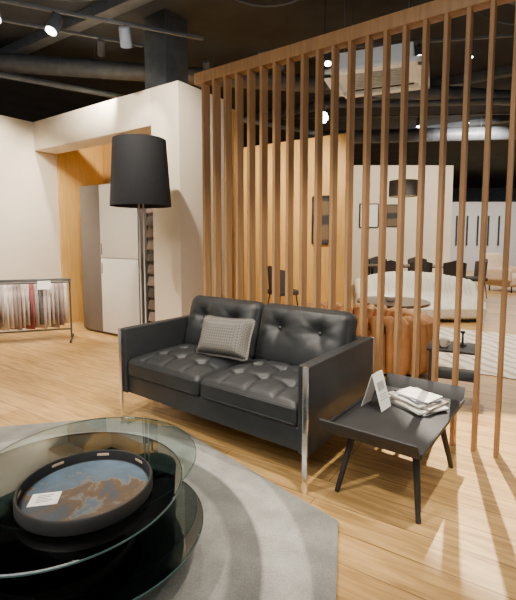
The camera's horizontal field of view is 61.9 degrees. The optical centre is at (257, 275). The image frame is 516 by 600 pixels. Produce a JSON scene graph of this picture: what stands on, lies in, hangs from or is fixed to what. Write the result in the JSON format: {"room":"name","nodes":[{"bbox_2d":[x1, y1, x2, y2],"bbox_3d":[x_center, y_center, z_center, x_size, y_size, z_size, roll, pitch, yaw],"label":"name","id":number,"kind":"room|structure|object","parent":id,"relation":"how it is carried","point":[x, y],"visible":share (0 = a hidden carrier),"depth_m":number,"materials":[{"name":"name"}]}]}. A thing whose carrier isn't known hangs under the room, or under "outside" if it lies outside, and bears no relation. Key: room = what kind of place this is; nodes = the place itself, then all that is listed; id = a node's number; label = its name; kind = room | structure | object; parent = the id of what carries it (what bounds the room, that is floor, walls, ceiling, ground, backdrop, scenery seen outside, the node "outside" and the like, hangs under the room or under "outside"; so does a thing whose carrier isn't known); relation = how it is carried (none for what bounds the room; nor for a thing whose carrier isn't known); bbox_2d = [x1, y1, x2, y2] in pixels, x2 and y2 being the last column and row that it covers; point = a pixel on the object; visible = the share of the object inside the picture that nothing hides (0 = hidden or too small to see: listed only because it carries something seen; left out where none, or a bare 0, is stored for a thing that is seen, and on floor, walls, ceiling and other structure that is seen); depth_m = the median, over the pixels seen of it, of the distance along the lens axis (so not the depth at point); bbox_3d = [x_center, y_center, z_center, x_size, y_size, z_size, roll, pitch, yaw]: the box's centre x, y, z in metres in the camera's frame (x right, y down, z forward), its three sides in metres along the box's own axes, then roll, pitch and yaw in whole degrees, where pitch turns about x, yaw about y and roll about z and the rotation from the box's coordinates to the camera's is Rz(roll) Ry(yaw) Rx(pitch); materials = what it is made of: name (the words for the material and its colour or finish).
{"room":"store","nodes":[
{"label":"store","id":0,"kind":"room"},
{"bbox_2d":[0,115,102,323],"bbox_3d":[-4.867,-0.602,4.813,0.180,3.200,7.200,3,6,34],"label":"wall","id":1,"kind":"structure","parent":0,"point":[29,209],"depth_m":6.79,"materials":[{"name":"beige paint"}]},
{"bbox_2d":[0,328,36,334],"bbox_3d":[-5.151,1.004,4.419,0.021,0.070,6.000,3,6,34],"label":"baseboard","id":2,"kind":"structure","parent":1,"relation":"attached to","point":[24,329],"depth_m":6.52,"materials":[{"name":"beige paint"}]},
{"bbox_2d":[33,89,150,153],"bbox_3d":[-2.271,-2.098,6.027,2.638,0.430,0.350,3,6,34],"label":"lintel","id":3,"kind":"object","parent":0,"point":[94,125],"visible":0.76,"depth_m":5.80,"materials":[{"name":"beige paint"}]},
{"bbox_2d":[102,109,235,298],"bbox_3d":[-1.595,-0.792,6.984,3.100,3.200,0.098,3,6,34],"label":"wall","id":4,"kind":"structure","parent":0,"point":[106,149],"depth_m":6.12,"materials":[{"name":"orange wood"}]},
{"bbox_2d":[150,80,224,320],"bbox_3d":[-0.838,-0.662,5.497,0.460,3.200,0.900,3,6,34],"label":"wall column","id":5,"kind":"structure","parent":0,"point":[176,106],"depth_m":5.12,"materials":[{"name":"beige paint"}]},
{"bbox_2d":[203,59,209,70],"bbox_3d":[-0.702,-2.829,5.827,0.096,0.209,0.191,0,5,0],"label":"track spotlight","id":6,"kind":"object","parent":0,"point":[205,62],"visible":0.5,"depth_m":5.77,"materials":[{"name":"black metal"}]},
{"bbox_2d":[0,271,515,599],"bbox_3d":[3.000,0.593,10.090,34.000,0.100,34.000,0,5,0],"label":"floor","id":7,"kind":"structure","parent":0,"point":[463,547],"depth_m":2.63,"materials":[{"name":"brown wood"}]},
{"bbox_2d":[0,278,73,342],"bbox_3d":[-3.305,0.482,5.778,1.474,0.872,0.440,-2,5,-19],"label":"rack","id":8,"kind":"object","parent":7,"relation":"on","point":[41,283],"visible":1,"depth_m":5.84,"materials":[{"name":"grey metal"}]},
{"bbox_2d":[0,285,4,326],"bbox_3d":[-3.476,0.389,5.711,0.283,0.560,0.031,2,5,22],"label":"swatch","id":9,"kind":"object","parent":8,"relation":"hanging from","point":[1,286],"visible":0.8,"depth_m":5.67,"materials":[{"name":"fabric"}]},
{"bbox_2d":[0,285,9,330],"bbox_3d":[-3.427,0.417,5.730,0.282,0.620,0.032,2,5,22],"label":"swatch","id":10,"kind":"object","parent":8,"relation":"hanging from","point":[5,287],"visible":0.74,"depth_m":5.70,"materials":[{"name":"fabric"}]},
{"bbox_2d":[8,285,14,327],"bbox_3d":[-3.379,0.401,5.745,0.281,0.590,0.032,2,5,22],"label":"swatch","id":11,"kind":"object","parent":8,"relation":"hanging from","point":[10,291],"visible":0.48,"depth_m":5.71,"materials":[{"name":"fabric"}]},
{"bbox_2d":[12,284,18,325],"bbox_3d":[-3.331,0.384,5.761,0.283,0.560,0.032,2,5,22],"label":"swatch","id":12,"kind":"object","parent":8,"relation":"hanging from","point":[14,286],"visible":0.37,"depth_m":5.71,"materials":[{"name":"fabric"}]},
{"bbox_2d":[10,284,22,329],"bbox_3d":[-3.283,0.413,5.780,0.282,0.620,0.032,2,5,22],"label":"swatch","id":13,"kind":"object","parent":8,"relation":"hanging from","point":[19,327],"visible":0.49,"depth_m":5.73,"materials":[{"name":"fabric"}]},
{"bbox_2d":[20,284,25,327],"bbox_3d":[-3.235,0.397,5.795,0.281,0.590,0.031,2,5,22],"label":"swatch","id":14,"kind":"object","parent":8,"relation":"hanging from","point":[21,285],"visible":0.37,"depth_m":5.75,"materials":[{"name":"fabric"}]},
{"bbox_2d":[24,284,29,324],"bbox_3d":[-3.186,0.380,5.811,0.283,0.560,0.031,2,5,22],"label":"swatch","id":15,"kind":"object","parent":8,"relation":"hanging from","point":[26,286],"visible":0.33,"depth_m":5.77,"materials":[{"name":"fabric"}]},
{"bbox_2d":[22,284,34,328],"bbox_3d":[-3.138,0.408,5.829,0.282,0.620,0.031,2,5,22],"label":"swatch","id":16,"kind":"object","parent":8,"relation":"hanging from","point":[31,290],"visible":0.47,"depth_m":5.79,"materials":[{"name":"fabric"}]},
{"bbox_2d":[33,284,39,326],"bbox_3d":[-3.090,0.392,5.845,0.280,0.590,0.032,2,5,22],"label":"swatch","id":17,"kind":"object","parent":8,"relation":"hanging from","point":[36,297],"visible":0.37,"depth_m":5.81,"materials":[{"name":"fabric"}]},
{"bbox_2d":[38,289,43,324],"bbox_3d":[-3.042,0.376,5.860,0.282,0.560,0.031,2,5,22],"label":"swatch","id":18,"kind":"object","parent":8,"relation":"hanging from","point":[40,292],"visible":0.31,"depth_m":5.82,"materials":[{"name":"fabric"}]},
{"bbox_2d":[35,289,47,328],"bbox_3d":[-2.994,0.404,5.879,0.282,0.620,0.031,2,5,22],"label":"swatch","id":19,"kind":"object","parent":8,"relation":"hanging from","point":[45,326],"visible":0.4,"depth_m":5.83,"materials":[{"name":"fabric"}]},
{"bbox_2d":[46,289,50,325],"bbox_3d":[-2.945,0.388,5.894,0.280,0.590,0.032,2,5,22],"label":"swatch","id":20,"kind":"object","parent":8,"relation":"hanging from","point":[47,290],"visible":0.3,"depth_m":5.84,"materials":[{"name":"fabric"}]},
{"bbox_2d":[50,283,54,323],"bbox_3d":[-2.897,0.371,5.909,0.282,0.560,0.031,2,5,22],"label":"swatch","id":21,"kind":"object","parent":8,"relation":"hanging from","point":[52,284],"visible":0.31,"depth_m":5.87,"materials":[{"name":"fabric"}]},
{"bbox_2d":[48,283,59,327],"bbox_3d":[-2.849,0.400,5.929,0.283,0.620,0.031,2,5,22],"label":"swatch","id":22,"kind":"object","parent":8,"relation":"hanging from","point":[56,291],"visible":0.44,"depth_m":5.89,"materials":[{"name":"fabric"}]},
{"bbox_2d":[58,283,64,324],"bbox_3d":[-2.801,0.384,5.943,0.281,0.590,0.031,2,5,22],"label":"swatch","id":23,"kind":"object","parent":8,"relation":"hanging from","point":[60,285],"visible":0.37,"depth_m":5.91,"materials":[{"name":"fabric"}]},
{"bbox_2d":[63,283,68,322],"bbox_3d":[-2.752,0.367,5.959,0.282,0.560,0.032,2,5,22],"label":"swatch","id":24,"kind":"object","parent":8,"relation":"hanging from","point":[65,297],"visible":0.34,"depth_m":5.92,"materials":[{"name":"fabric"}]},
{"bbox_2d":[79,183,154,334],"bbox_3d":[-1.987,-0.241,6.425,1.340,2.200,0.590,3,6,34],"label":"tall cabinet","id":25,"kind":"object","parent":7,"relation":"on","point":[109,234],"visible":0.66,"depth_m":6.17,"materials":[{"name":"beige paint"}]},
{"bbox_2d":[109,134,171,323],"bbox_3d":[-1.190,-0.169,4.422,0.608,2.405,0.608,0,5,0],"label":"floor lamp","id":26,"kind":"object","parent":7,"relation":"on","point":[139,178],"visible":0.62,"depth_m":4.11,"materials":[{"name":"black fabric"}]},
{"bbox_2d":[146,208,154,322],"bbox_3d":[-1.351,-0.142,5.519,0.224,2.162,0.048,3,6,34],"label":"display rack","id":27,"kind":"object","parent":7,"relation":"on","point":[149,219],"visible":0.35,"depth_m":5.53,"materials":[{"name":"brown wood"}]},
{"bbox_2d":[0,419,337,599],"bbox_3d":[-1.300,1.266,1.697,3.395,0.020,3.356,0,5,0],"label":"area rug","id":28,"kind":"object","parent":7,"relation":"on","point":[258,540],"visible":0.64,"depth_m":2.05,"materials":[{"name":"grey carpet"}]},
{"bbox_2d":[0,417,203,599],"bbox_3d":[-0.797,1.056,2.003,1.149,0.342,1.313,0,5,0],"label":"glass coffee table","id":29,"kind":"object","parent":28,"relation":"on","point":[127,559],"visible":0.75,"depth_m":1.64,"materials":[{"name":"glass"}]},
{"bbox_2d":[13,450,152,536],"bbox_3d":[-0.710,0.874,1.783,0.532,0.055,0.532,0,5,0],"label":"round tray","id":30,"kind":"object","parent":29,"relation":"on","point":[100,489],"visible":1,"depth_m":1.77,"materials":[{"name":"black wood"}]},
{"bbox_2d":[27,491,61,506],"bbox_3d":[-0.855,0.894,1.724,0.110,0.003,0.085,-1,5,-12],"label":"price card","id":31,"kind":"object","parent":30,"relation":"in","point":[42,499],"visible":1,"depth_m":1.72,"materials":[{"name":"white paper"}]},
{"bbox_2d":[118,295,373,493],"bbox_3d":[-0.133,0.684,3.235,1.714,0.912,0.930,4,6,37],"label":"sofa","id":32,"kind":"object","parent":7,"relation":"on","point":[304,365],"visible":0.88,"depth_m":2.97,"materials":[{"name":"black leather"}]},
{"bbox_2d":[128,344,252,395],"bbox_3d":[-0.511,0.697,3.386,0.775,0.198,0.680,4,6,37],"label":"seat cushion","id":33,"kind":"object","parent":32,"relation":"on","point":[174,369],"depth_m":3.18,"materials":[{"name":"black leather"}]},
{"bbox_2d":[185,295,264,358],"bbox_3d":[-0.295,0.429,3.648,0.777,0.490,0.237,4,-10,37],"label":"cushion","id":34,"kind":"object","parent":32,"relation":"on","point":[202,306],"depth_m":3.59,"materials":[{"name":"black leather"}]},
{"bbox_2d":[196,315,254,360],"bbox_3d":[-0.253,0.468,3.282,0.504,0.305,0.212,3,6,33],"label":"throw pillow","id":35,"kind":"object","parent":32,"relation":"on","point":[230,338],"visible":0.98,"depth_m":3.19,"materials":[{"name":"grey fabric"}]},
{"bbox_2d":[200,359,297,426],"bbox_3d":[0.112,0.738,2.914,0.775,0.198,0.680,4,6,37],"label":"seat cushion","id":36,"kind":"object","parent":32,"relation":"on","point":[265,391],"depth_m":2.71,"materials":[{"name":"black leather"}]},
{"bbox_2d":[255,303,357,365],"bbox_3d":[0.329,0.470,3.177,0.777,0.490,0.237,4,-10,37],"label":"cushion","id":37,"kind":"object","parent":32,"relation":"on","point":[288,335],"depth_m":3.08,"materials":[{"name":"black leather"}]},
{"bbox_2d":[268,266,298,305],"bbox_3d":[0.428,0.273,7.791,0.510,0.942,0.493,-3,6,-30],"label":"dining chair","id":38,"kind":"object","parent":7,"relation":"on","point":[282,272],"visible":0.4,"depth_m":7.62,"materials":[{"name":"grey fabric"}]},
{"bbox_2d":[194,0,515,457],"bbox_3d":[0.747,-0.353,3.290,3.250,2.970,0.100,4,6,35],"label":"divider","id":39,"kind":"object","parent":7,"relation":"on","point":[423,15],"visible":0.7,"depth_m":3.26,"materials":[{"name":"brown wood"}]},
{"bbox_2d":[307,302,432,375],"bbox_3d":[1.140,0.678,4.838,1.665,0.643,0.959,3,6,33],"label":"lounge seat","id":40,"kind":"object","parent":7,"relation":"on","point":[426,322],"visible":0.29,"depth_m":4.29,"materials":[{"name":"leather"}]},
{"bbox_2d":[368,256,386,274],"bbox_3d":[3.202,-0.049,11.464,0.493,0.942,0.510,0,5,5],"label":"dining chair","id":41,"kind":"object","parent":7,"relation":"on","point":[374,260],"visible":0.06,"depth_m":11.63,"materials":[{"name":"grey fabric"}]},
{"bbox_2d":[385,260,395,271],"bbox_3d":[2.998,0.086,9.920,0.493,0.942,0.510,0,5,5],"label":"dining chair","id":42,"kind":"object","parent":7,"relation":"on","point":[390,266],"visible":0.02,"depth_m":9.66,"materials":[{"name":"grey fabric"}]},
{"bbox_2d":[319,372,464,523],"bbox_3d":[0.823,0.969,2.529,0.530,0.478,0.991,4,6,37],"label":"side table","id":43,"kind":"object","parent":7,"relation":"on","point":[396,429],"visible":0.73,"depth_m":2.40,"materials":[{"name":"black wood"}]},
{"bbox_2d":[361,370,390,411],"bbox_3d":[0.722,0.690,2.619,0.134,0.211,0.130,4,7,41],"label":"stand","id":44,"kind":"object","parent":43,"relation":"on","point":[377,381],"visible":1,"depth_m":2.60,"materials":[{"name":"white paper"}]},
{"bbox_2d":[390,399,448,417],"bbox_3d":[0.969,0.788,2.655,0.232,0.014,0.310,-3,6,-31],"label":"magazine","id":45,"kind":"object","parent":43,"relation":"on","point":[391,401],"visible":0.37,"depth_m":2.56,"materials":[{"name":"white paper"}]},
{"bbox_2d":[389,395,448,414],"bbox_3d":[0.972,0.775,2.638,0.222,0.012,0.300,-2,5,-20],"label":"magazine","id":46,"kind":"object","parent":45,"relation":"on","point":[416,410],"visible":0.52,"depth_m":2.53,"materials":[{"name":"white paper"}]},
{"bbox_2d":[390,395,448,411],"bbox_3d":[0.988,0.760,2.638,0.202,0.016,0.270,-4,6,-37],"label":"magazine","id":47,"kind":"object","parent":46,"relation":"on","point":[431,408],"visible":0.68,"depth_m":2.54,"materials":[{"name":"white paper"}]},
{"bbox_2d":[388,391,442,407],"bbox_3d":[0.963,0.746,2.643,0.192,0.010,0.260,-2,6,-26],"label":"magazine","id":48,"kind":"object","parent":47,"relation":"on","point":[392,393],"visible":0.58,"depth_m":2.57,"materials":[{"name":"white paper"}]},
{"bbox_2d":[394,387,441,404],"bbox_3d":[0.979,0.734,2.643,0.172,0.012,0.240,-1,5,-15],"label":"magazine","id":49,"kind":"object","parent":48,"relation":"on","point":[414,401],"visible":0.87,"depth_m":2.54,"materials":[{"name":"white paper"}]},
{"bbox_2d":[395,387,442,403],"bbox_3d":[0.982,0.725,2.627,0.162,0.008,0.220,-4,6,-38],"label":"magazine","id":50,"kind":"object","parent":49,"relation":"on","point":[411,392],"visible":1,"depth_m":2.62,"materials":[{"name":"white paper"}]},
{"bbox_2d":[368,264,442,274],"bbox_3d":[3.750,0.113,10.650,2.200,0.758,0.950,1,5,8],"label":"dining table","id":51,"kind":"object","parent":7,"relation":"on","point":[371,266],"visible":0.14,"depth_m":10.46,"materials":[{"name":"brown wood"}]},
{"bbox_2d":[407,257,426,270],"bbox_3d":[4.207,-0.040,11.364,0.493,0.942,0.510,1,5,15],"label":"dining chair","id":52,"kind":"object","parent":7,"relation":"on","point":[410,260],"visible":0.02,"depth_m":11.49,"materials":[{"name":"grey fabric"}]},
{"bbox_2d":[353,271,487,321],"bbox_3d":[2.834,0.341,7.854,2.140,0.791,1.425,0,5,4],"label":"sofa","id":53,"kind":"object","parent":7,"relation":"on","point":[469,288],"visible":0.34,"depth_m":7.72,"materials":[{"name":"fabric"}]},
{"bbox_2d":[410,260,432,272],"bbox_3d":[3.696,0.095,9.821,0.493,0.942,0.510,1,5,10],"label":"dining chair","id":54,"kind":"object","parent":7,"relation":"on","point":[426,266],"visible":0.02,"depth_m":9.57,"materials":[{"name":"grey fabric"}]},
{"bbox_2d":[427,339,474,382],"bbox_3d":[1.740,0.855,3.829,0.420,0.470,0.380,3,6,27],"label":"side table","id":55,"kind":"object","parent":7,"relation":"on","point":[465,375],"visible":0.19,"depth_m":3.75,"materials":[{"name":"black wood"}]},
{"bbox_2d":[440,338,450,346],"bbox_3d":[1.644,0.587,3.783,0.085,0.070,0.076,4,6,38],"label":"cup","id":56,"kind":"object","parent":55,"relation":"on","point":[444,342],"visible":1,"depth_m":3.76,"materials":[{"name":"ceramic"}]},
{"bbox_2d":[438,366,473,382],"bbox_3d":[1.740,0.870,3.830,0.380,0.015,0.340,3,6,27],"label":"shelf","id":57,"kind":"object","parent":55,"relation":"attached to","point":[465,375],"depth_m":3.78,"materials":[{"name":"black"}]},
{"bbox_2d":[460,331,466,345],"bbox_3d":[1.820,0.553,3.823,0.070,0.130,0.070,0,5,0],"label":"candle holder","id":58,"kind":"object","parent":55,"relation":"on","point":[462,332],"visible":0.92,"depth_m":3.81,"materials":[{"name":"black metal"}]},
{"bbox_2d":[443,260,466,278],"bbox_3d":[4.444,0.100,9.772,0.493,0.942,0.510,1,5,15],"label":"dining chair","id":59,"kind":"object","parent":7,"relation":"on","point":[449,268],"visible":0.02,"depth_m":9.56,"materials":[{"name":"grey fabric"}]},
{"bbox_2d":[438,327,515,379],"bbox_3d":[3.350,0.963,5.204,3.100,0.012,2.300,3,6,33],"label":"patterned rug","id":60,"kind":"object","parent":7,"relation":"on","point":[490,340],"visible":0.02,"depth_m":5.19,"materials":[{"name":"white fabric"}]},
{"bbox_2d":[357,296,430,308],"bbox_3d":[2.000,0.616,6.398,1.040,0.502,1.040,0,5,0],"label":"round coffee table","id":61,"kind":"object","parent":60,"relation":"on","point":[407,302],"visible":0.49,"depth_m":6.19,"materials":[{"name":"brown wood"}]},
{"bbox_2d":[385,295,394,301],"bbox_3d":[1.950,0.332,6.323,0.220,0.075,0.220,0,5,0],"label":"bowl","id":62,"kind":"object","parent":61,"relation":"on","point":[391,298],"visible":0.7,"depth_m":6.27,"materials":[{"name":"ceramic"}]},
{"bbox_2d":[466,259,487,298],"bbox_3d":[5.225,0.050,10.341,0.510,0.942,0.493,0,5,5],"label":"dining chair","id":63,"kind":"object","parent":7,"relation":"on","point":[474,278],"visible":0.38,"depth_m":10.17,"materials":[{"name":"grey fabric"}]},
{"bbox_2d":[485,253,515,292],"bbox_3d":[6.711,-0.110,11.703,1.050,1.019,1.007,-3,6,-30],"label":"lounge chair","id":64,"kind":"object","parent":7,"relation":"on","point":[495,260],"visible":0.6,"depth_m":11.55,"materials":[{"name":"fabric"}]},
{"bbox_2d":[0,0,515,187],"bbox_3d":[3.000,-3.790,9.707,34.000,0.100,34.000,0,5,0],"label":"ceiling","id":65,"kind":"structure","parent":0,"point":[230,30],"depth_m":6.55,"materials":[{"name":"black paint"}]},
{"bbox_2d":[2,18,143,46],"bbox_3d":[-2.625,-2.869,4.909,2.586,0.030,0.036,-2,5,-25],"label":"track","id":66,"kind":"object","parent":65,"relation":"hanging from","point":[3,19],"visible":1,"depth_m":5.09,"materials":[{"name":"black metal"}]},
{"bbox_2d":[97,37,104,56],"bbox_3d":[-1.902,-2.774,5.209,0.090,0.211,0.188,-2,5,-18],"label":"track spotlight","id":67,"kind":"object","parent":66,"relation":"attached to","point":[100,42],"visible":1,"depth_m":5.18,"materials":[{"name":"white metal"}]},
{"bbox_2d":[0,0,152,53],"bbox_3d":[-1.000,-3.235,4.736,12.000,0.140,0.161,3,6,33],"label":"ceiling beam","id":68,"kind":"structure","parent":65,"relation":"attached to","point":[109,9],"depth_m":5.58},
{"bbox_2d":[60,0,92,1],"bbox_3d":[-2.300,-3.084,4.448,2.068,0.366,0.018,-3,6,-29],"label":"cable","id":69,"kind":"object","parent":65,"relation":"hanging from","point":[60,0],"visible":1,"depth_m":4.64,"materials":[{"name":"black"}]},
{"bbox_2d":[0,0,202,40],"bbox_3d":[-2.100,-2.532,4.045,3.270,0.030,0.037,-2,5,-23],"label":"track","id":70,"kind":"object","parent":65,"relation":"hanging from","point":[11,2],"visible":1,"depth_m":4.26,"materials":[{"name":"black metal"}]},
{"bbox_2d":[44,11,63,36],"bbox_3d":[-1.951,-2.411,4.114,0.119,0.223,0.188,2,5,20],"label":"track spotlight","id":71,"kind":"object","parent":70,"relation":"attached to","point":[53,25],"visible":1,"depth_m":4.08,"materials":[{"name":"black metal"}]},
{"bbox_2d":[118,25,131,48],"bbox_3d":[-1.352,-2.434,4.376,0.129,0.223,0.202,0,5,0],"label":"track spotlight","id":72,"kind":"object","parent":70,"relation":"attached to","point":[124,31],"visible":1,"depth_m":4.34,"materials":[{"name":"white metal"}]},
{"bbox_2d":[0,71,314,134],"bbox_3d":[-1.650,-2.799,6.983,6.964,0.083,0.085,-4,6,-35],"label":"ventilation duct","id":73,"kind":"object","parent":65,"relation":"hanging from","point":[6,75],"visible":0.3,"depth_m":6.20,"materials":[{"name":"grey metal"}]},
{"bbox_2d":[144,8,187,89],"bbox_3d":[-1.220,-2.870,5.722,0.400,1.100,0.400,3,6,34],"label":"column","id":74,"kind":"structure","parent":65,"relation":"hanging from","point":[165,55],"depth_m":5.56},
{"bbox_2d":[0,47,510,105],"bbox_3d":[-0.500,-3.266,6.892,12.219,0.454,0.269,-1,5,-11],"label":"ventilation duct","id":75,"kind":"object","parent":65,"relation":"hanging from","point":[9,62],"visible":0.38,"depth_m":6.49,"materials":[{"name":"grey metal"}]},
{"bbox_2d":[236,0,298,6],"bbox_3d":[0.200,-3.067,4.550,1.661,0.416,0.018,1,5,14],"label":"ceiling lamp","id":76,"kind":"object","parent":65,"relation":"hanging from","point":[236,0],"visible":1,"depth_m":4.58,"materials":[{"name":"black metal"}]},
{"bbox_2d":[323,0,327,122],"bbox_3d":[0.740,-2.518,4.799,0.110,1.580,0.110,0,5,0],"label":"hanging bulb","id":77,"kind":"object","parent":65,"relation":"hanging from","point":[325,116],"visible":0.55,"depth_m":4.82,"materials":[{"name":"white glass"}]},
{"bbox_2d":[324,0,429,99],"bbox_3d":[1.420,-2.818,5.074,1.150,1.030,0.950,2,5,22],"label":"air conditioner","id":78,"kind":"object","parent":65,"relation":"hanging from","point":[415,62],"visible":0.47,"depth_m":4.94,"materials":[{"name":"white plastic"}]},
{"bbox_2d":[346,67,401,88],"bbox_3d":[1.420,-2.347,5.115,0.660,0.019,0.508,2,5,22],"label":"grille","id":79,"kind":"object","parent":78,"relation":"attached to","point":[395,74],"depth_m":5.11,"materials":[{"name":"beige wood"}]},
{"bbox_2d":[243,65,511,123],"bbox_3d":[2.000,-3.584,8.721,12.000,0.140,0.161,3,6,33],"label":"ceiling beam","id":80,"kind":"structure","parent":65,"relation":"attached to","point":[506,71],"depth_m":7.66,"materials":[{"name":"black metal"}]},
{"bbox_2d":[258,34,513,53],"bbox_3d":[2.750,-2.896,5.218,5.573,0.030,0.040,1,5,9],"label":"track","id":81,"kind":"object","parent":65,"relation":"hanging from","point":[500,35],"visible":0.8,"depth_m":5.29,"materials":[{"name":"black metal"}]},
{"bbox_2d":[325,52,330,66],"bbox_3d":[0.898,-2.798,5.526,0.100,0.218,0.175,1,5,8],"label":"track spotlight","id":82,"kind":"object","parent":81,"relation":"attached to","point":[327,55],"visible":0.67,"depth_m":5.49,"materials":[{"name":"black metal"}]},
{"bbox_2d":[414,43,421,55],"bbox_3d":[1.998,-2.783,5.347,0.100,0.218,0.175,1,5,8],"label":"track spotlight","id":83,"kind":"object","parent":81,"relation":"attached to","point":[418,48],"visible":0.5,"depth_m":5.32,"materials":[{"name":"black metal"}]},
{"bbox_2d":[472,40,474,57],"bbox_3d":[2.598,-2.778,5.256,0.101,0.211,0.091,0,5,0],"label":"track spotlight","id":84,"kind":"object","parent":81,"relation":"attached to","point":[473,43],"visible":0.23,"depth_m":5.22,"materials":[{"name":"black metal"}]},
{"bbox_2d":[389,179,417,197],"bbox_3d":[3.200,-2.729,9.398,0.610,1.960,0.610,0,5,0],"label":"pendant lamp","id":85,"kind":"object","parent":65,"relation":"hanging from","point":[411,184],"visible":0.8,"depth_m":9.25,"materials":[{"name":"black"}]},
{"bbox_2d":[308,111,515,142],"bbox_3d":[5.000,-3.419,9.789,8.051,0.655,0.310,1,5,6],"label":"ventilation duct","id":86,"kind":"object","parent":65,"relation":"hanging from","point":[498,132],"visible":0.54,"depth_m":9.80,"materials":[{"name":"silver metal"}]},
{"bbox_2d":[324,98,510,107],"bbox_3d":[4.500,-2.863,7.027,7.018,0.103,0.104,0,5,4],"label":"ventilation duct","id":87,"kind":"object","parent":65,"relation":"hanging from","point":[496,101],"visible":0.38,"depth_m":7.11,"materials":[{"name":"black metal"}]},
{"bbox_2d":[407,115,509,128],"bbox_3d":[5.000,-3.758,10.713,12.000,0.140,0.161,3,6,33],"label":"ceiling beam","id":88,"kind":"structure","parent":65,"relation":"attached to","point":[505,118],"depth_m":10.42,"materials":[{"name":"grey metal"}]},
{"bbox_2d":[477,11,514,24],"bbox_3d":[3.100,-3.136,5.046,1.426,0.366,0.018,1,5,8],"label":"cable","id":89,"kind":"object","parent":65,"relation":"hanging from","point":[485,16],"visible":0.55,"depth_m":5.09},
{"bbox_2d":[244,133,345,305],"bbox_3d":[-0.467,-0.995,9.021,5.000,3.250,0.150,3,6,33],"label":"wall","id":90,"kind":"structure","parent":0,"point":[341,137],"depth_m":8.08,"materials":[{"name":"brown painted plaster"}]},
{"bbox_2d":[311,195,328,243],"bbox_3d":[1.149,-1.016,7.832,0.370,0.880,0.030,3,6,33],"label":"framed picture","id":91,"kind":"object","parent":90,"relation":"attached to","point":[325,199],"visible":0.52,"depth_m":7.80},
{"bbox_2d":[283,113,509,118],"bbox_3d":[4.250,-3.179,8.455,7.524,0.030,0.037,0,5,5],"label":"track","id":92,"kind":"object","parent":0,"point":[470,113],"visible":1,"depth_m":8.51,"materials":[{"name":"black metal"}]},
{"bbox_2d":[416,116,419,127],"bbox_3d":[3.199,-3.066,8.564,0.089,0.214,0.133,2,5,22],"label":"track spotlight","id":93,"kind":"object","parent":92,"relation":"attached to","point":[418,118],"visible":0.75,"depth_m":8.54,"materials":[{"name":"black metal"}]},
{"bbox_2d":[352,165,453,284],"bbox_3d":[3.800,-1.529,13.117,4.100,3.600,0.200,0,5,0],"label":"wall","id":94,"kind":"structure","parent":0,"point":[432,171],"depth_m":13.00,"materials":[{"name":"beige paint"}]},
{"bbox_2d":[359,203,378,227],"bbox_3d":[3.350,-1.817,12.961,0.580,0.730,0.030,0,5,0],"label":"framed picture","id":95,"kind":"object","parent":94,"relation":"attached to","point":[374,207],"visible":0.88,"depth_m":12.96,"materials":[{"name":"white paper"}]},
{"bbox_2d":[386,204,397,226],"bbox_3d":[4.050,-1.817,12.961,0.530,0.680,0.030,0,5,0],"label":"framed picture","id":96,"kind":"object","parent":94,"relation":"attached to","point":[392,209],"visible":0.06,"depth_m":12.96},
{"bbox_2d":[450,202,515,270],"bbox_3d":[11.200,-1.736,18.921,9.000,3.000,0.200,0,5,0],"label":"wall","id":97,"kind":"structure","parent":0,"point":[473,209],"depth_m":18.80,"materials":[{"name":"white paint"}]},
{"bbox_2d":[455,216,457,245],"bbox_3d":[8.660,-1.972,18.750,0.050,1.300,0.060,0,5,0],"label":"trim","id":98,"kind":"structure","parent":97,"relation":"attached to","point":[456,216],"depth_m":18.72,"materials":[{"name":"metal"}]},
{"bbox_2d":[466,216,468,245],"bbox_3d":[9.120,-1.972,18.750,0.050,1.300,0.060,0,5,0],"label":"trim","id":99,"kind":"structure","parent":97,"relation":"attached to","point":[467,216],"depth_m":18.75,"materials":[{"name":"metal"}]},
{"bbox_2d":[476,216,478,245],"bbox_3d":[9.580,-1.972,18.750,0.050,1.300,0.060,0,5,0],"label":"trim","id":100,"kind":"structure","parent":97,"relation":"attached to","point":[477,216],"depth_m":18.72,"materials":[{"name":"black metal"}]},
{"bbox_2d":[487,216,489,245],"bbox_3d":[10.040,-1.972,18.750,0.050,1.300,0.060,0,5,0],"label":"trim","id":101,"kind":"structure","parent":97,"relation":"attached to","point":[488,216],"depth_m":18.74,"materials":[{"name":"metal"}]},
{"bbox_2d":[497,216,499,245],"bbox_3d":[10.500,-1.972,18.750,0.050,1.300,0.060,0,5,0],"label":"trim","id":102,"kind":"structure","parent":97,"relation":"attached to","point":[499,216],"depth_m":18.73,"materials":[{"name":"black metal"}]},
{"bbox_2d":[452,188,515,201],"bbox_3d":[3.000,-2.906,24.841,34.000,4.300,0.200,0,5,0],"label":"wall","id":103,"kind":"structure","parent":0,"point":[472,194],"depth_m":24.59,"materials":[{"name":"black paint"}]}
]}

